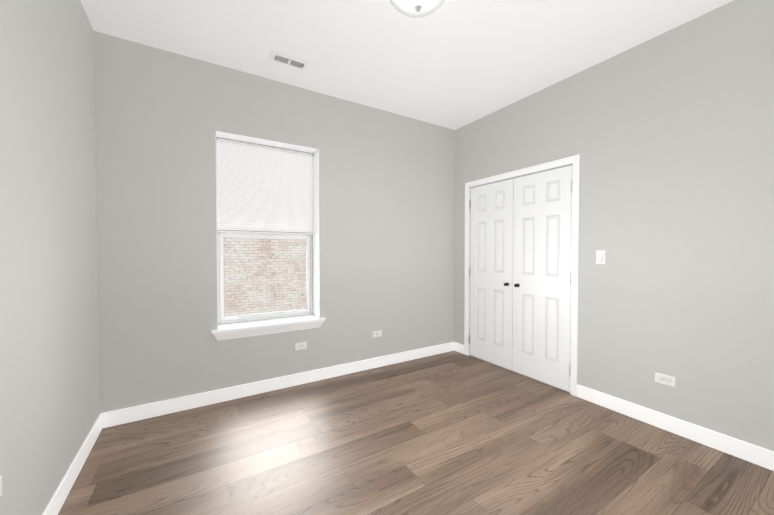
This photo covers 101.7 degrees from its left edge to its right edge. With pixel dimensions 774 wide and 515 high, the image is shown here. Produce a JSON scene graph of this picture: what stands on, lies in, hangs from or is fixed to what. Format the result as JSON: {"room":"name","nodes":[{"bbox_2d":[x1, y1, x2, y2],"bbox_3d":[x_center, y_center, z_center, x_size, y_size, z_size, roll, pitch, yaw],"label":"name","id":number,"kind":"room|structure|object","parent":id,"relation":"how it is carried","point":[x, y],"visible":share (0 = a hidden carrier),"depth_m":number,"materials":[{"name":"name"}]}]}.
{"room":"empty bedroom","nodes":[
{"label":"empty bedroom","id":0,"kind":"room"},
{"bbox_2d":[0,0,99,514],"bbox_3d":[-1.228,-0.156,0.771,0.120,2.820,4.085,-1,1,-32],"label":"wall","id":1,"kind":"structure","parent":0,"point":[49,377],"depth_m":1.45,"materials":[{"name":"grey paint"}]},
{"bbox_2d":[0,475,1,496],"bbox_3d":[-1.313,0.794,1.049,0.009,0.070,0.115,-1,1,-32],"label":"outlet","id":2,"kind":"object","parent":1,"relation":"attached to","point":[0,485],"visible":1,"depth_m":1.09,"materials":[{"name":"white plastic"}]},
{"bbox_2d":[42,414,101,514],"bbox_3d":[-1.104,1.199,0.722,0.014,0.111,3.591,-1,1,-32],"label":"baseboard","id":3,"kind":"structure","parent":1,"relation":"attached to","point":[58,499],"depth_m":1.71,"materials":[{"name":"white wood"}]},
{"bbox_2d":[94,31,454,412],"bbox_3d":[-0.622,-0.202,3.331,3.596,2.820,0.360,-1,1,-32],"label":"wall","id":4,"kind":"structure","parent":0,"point":[386,222],"depth_m":2.65,"materials":[{"name":"grey paint"}]},
{"bbox_2d":[211,131,325,340],"bbox_3d":[-1.126,-0.183,2.994,0.981,1.749,0.405,-1,1,-32],"label":"double-hung window","id":5,"kind":"structure","parent":4,"relation":"in","point":[257,316],"depth_m":2.99,"materials":[{"name":"plastic"}]},
{"bbox_2d":[216,137,312,234],"bbox_3d":[-1.121,-0.638,2.979,0.865,0.822,0.039,-1,1,-32],"label":"mini blind slats","id":6,"kind":"object","parent":5,"relation":"attached to","point":[264,189],"visible":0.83,"depth_m":2.96,"materials":[{"name":"plastic"}]},
{"bbox_2d":[100,342,453,428],"bbox_3d":[-0.592,1.156,3.153,3.436,0.111,0.014,-1,1,-32],"label":"baseboard","id":7,"kind":"structure","parent":4,"relation":"attached to","point":[136,413],"depth_m":2.78,"materials":[{"name":"white wood"}]},
{"bbox_2d":[295,341,306,350],"bbox_3d":[-0.823,0.846,3.008,0.115,0.070,0.009,-1,1,-32],"label":"outlet","id":8,"kind":"object","parent":4,"relation":"attached to","point":[300,345],"visible":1,"depth_m":3.01,"materials":[{"name":"white plastic"}]},
{"bbox_2d":[372,330,381,337],"bbox_3d":[-0.105,0.837,3.446,0.115,0.070,0.018,-1,1,-32],"label":"outlet plate","id":9,"kind":"object","parent":4,"relation":"attached to","point":[378,333],"visible":1,"depth_m":3.44,"materials":[{"name":"white plastic"}]},
{"bbox_2d":[80,0,732,129],"bbox_3d":[0.303,-1.633,1.688,3.716,0.100,4.085,-1,1,-32],"label":"ceiling","id":10,"kind":"structure","parent":0,"point":[454,64],"depth_m":2.30,"materials":[{"name":"white paint"}]},
{"bbox_2d":[269,50,310,70],"bbox_3d":[-0.790,-1.591,2.557,0.304,0.012,0.135,-1,1,-32],"label":"ceiling vent","id":11,"kind":"object","parent":10,"relation":"in","point":[285,59],"visible":1,"depth_m":2.55,"materials":[{"name":"white metal"}]},
{"bbox_2d":[390,0,444,17],"bbox_3d":[0.182,-1.510,1.837,0.365,0.150,0.361,-1,1,-32],"label":"ceiling light","id":12,"kind":"object","parent":10,"relation":"attached to","point":[416,8],"visible":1,"depth_m":1.85,"materials":[{"name":"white glass"}]},
{"bbox_2d":[58,351,773,514],"bbox_3d":[0.303,1.287,1.739,3.716,0.100,4.085,-1,1,-32],"label":"floor","id":13,"kind":"structure","parent":0,"point":[452,433],"depth_m":1.93,"materials":[{"name":"brown wood"}]},
{"bbox_2d":[454,0,773,451],"bbox_3d":[1.912,-0.187,2.492,0.160,2.820,3.725,-1,1,-32],"label":"wall","id":14,"kind":"structure","parent":0,"point":[668,136],"depth_m":2.20,"materials":[{"name":"grey paint"}]},
{"bbox_2d":[454,342,463,353],"bbox_3d":[0.917,1.142,3.966,0.014,0.111,0.184,-1,1,-32],"label":"baseboard","id":15,"kind":"structure","parent":14,"relation":"attached to","point":[458,347],"depth_m":3.96,"materials":[{"name":"white wood"}]},
{"bbox_2d":[469,178,513,370],"bbox_3d":[1.157,0.182,3.569,0.086,2.030,0.608,-1,1,-32],"label":"closet door","id":16,"kind":"structure","parent":14,"relation":"in","point":[491,275],"depth_m":3.54,"materials":[{"name":"white wood"}]},
{"bbox_2d":[464,154,579,396],"bbox_3d":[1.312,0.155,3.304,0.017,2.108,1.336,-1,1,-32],"label":"trim","id":17,"kind":"structure","parent":14,"relation":"attached to","point":[575,160],"depth_m":2.78,"materials":[{"name":"white wood"}]},
{"bbox_2d":[512,165,572,392],"bbox_3d":[1.477,0.192,3.048,0.086,2.030,0.608,-1,1,-32],"label":"closet door","id":18,"kind":"structure","parent":14,"relation":"in","point":[542,253],"depth_m":3.02,"materials":[{"name":"white wood"}]},
{"bbox_2d":[596,250,605,264],"bbox_3d":[1.755,-0.001,2.587,0.011,0.117,0.072,-1,1,-32],"label":"rocker light switch","id":19,"kind":"object","parent":14,"relation":"attached to","point":[600,256],"visible":1,"depth_m":2.58,"materials":[{"name":"white plastic"}]},
{"bbox_2d":[655,372,675,386],"bbox_3d":[1.979,0.870,2.241,0.009,0.070,0.115,-1,1,-32],"label":"outlet","id":20,"kind":"object","parent":14,"relation":"attached to","point":[665,379],"visible":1,"depth_m":2.24,"materials":[{"name":"white plastic"}]},
{"bbox_2d":[577,384,773,470],"bbox_3d":[2.202,1.179,1.878,0.014,0.111,2.067,-1,1,-32],"label":"baseboard","id":21,"kind":"structure","parent":14,"relation":"attached to","point":[751,453],"depth_m":2.14,"materials":[{"name":"white wood"}]},
{"label":"outside","id":22,"kind":"structure","parent":0,"visible":0},
{"bbox_2d":[223,232,306,315],"bbox_3d":[-1.805,-1.818,4.841,14.000,8.000,0.001,-1,1,-32],"label":"brick wall","id":23,"kind":"structure","parent":22,"point":[274,286],"depth_m":4.82,"materials":[{"name":"beige brick"}]}
]}

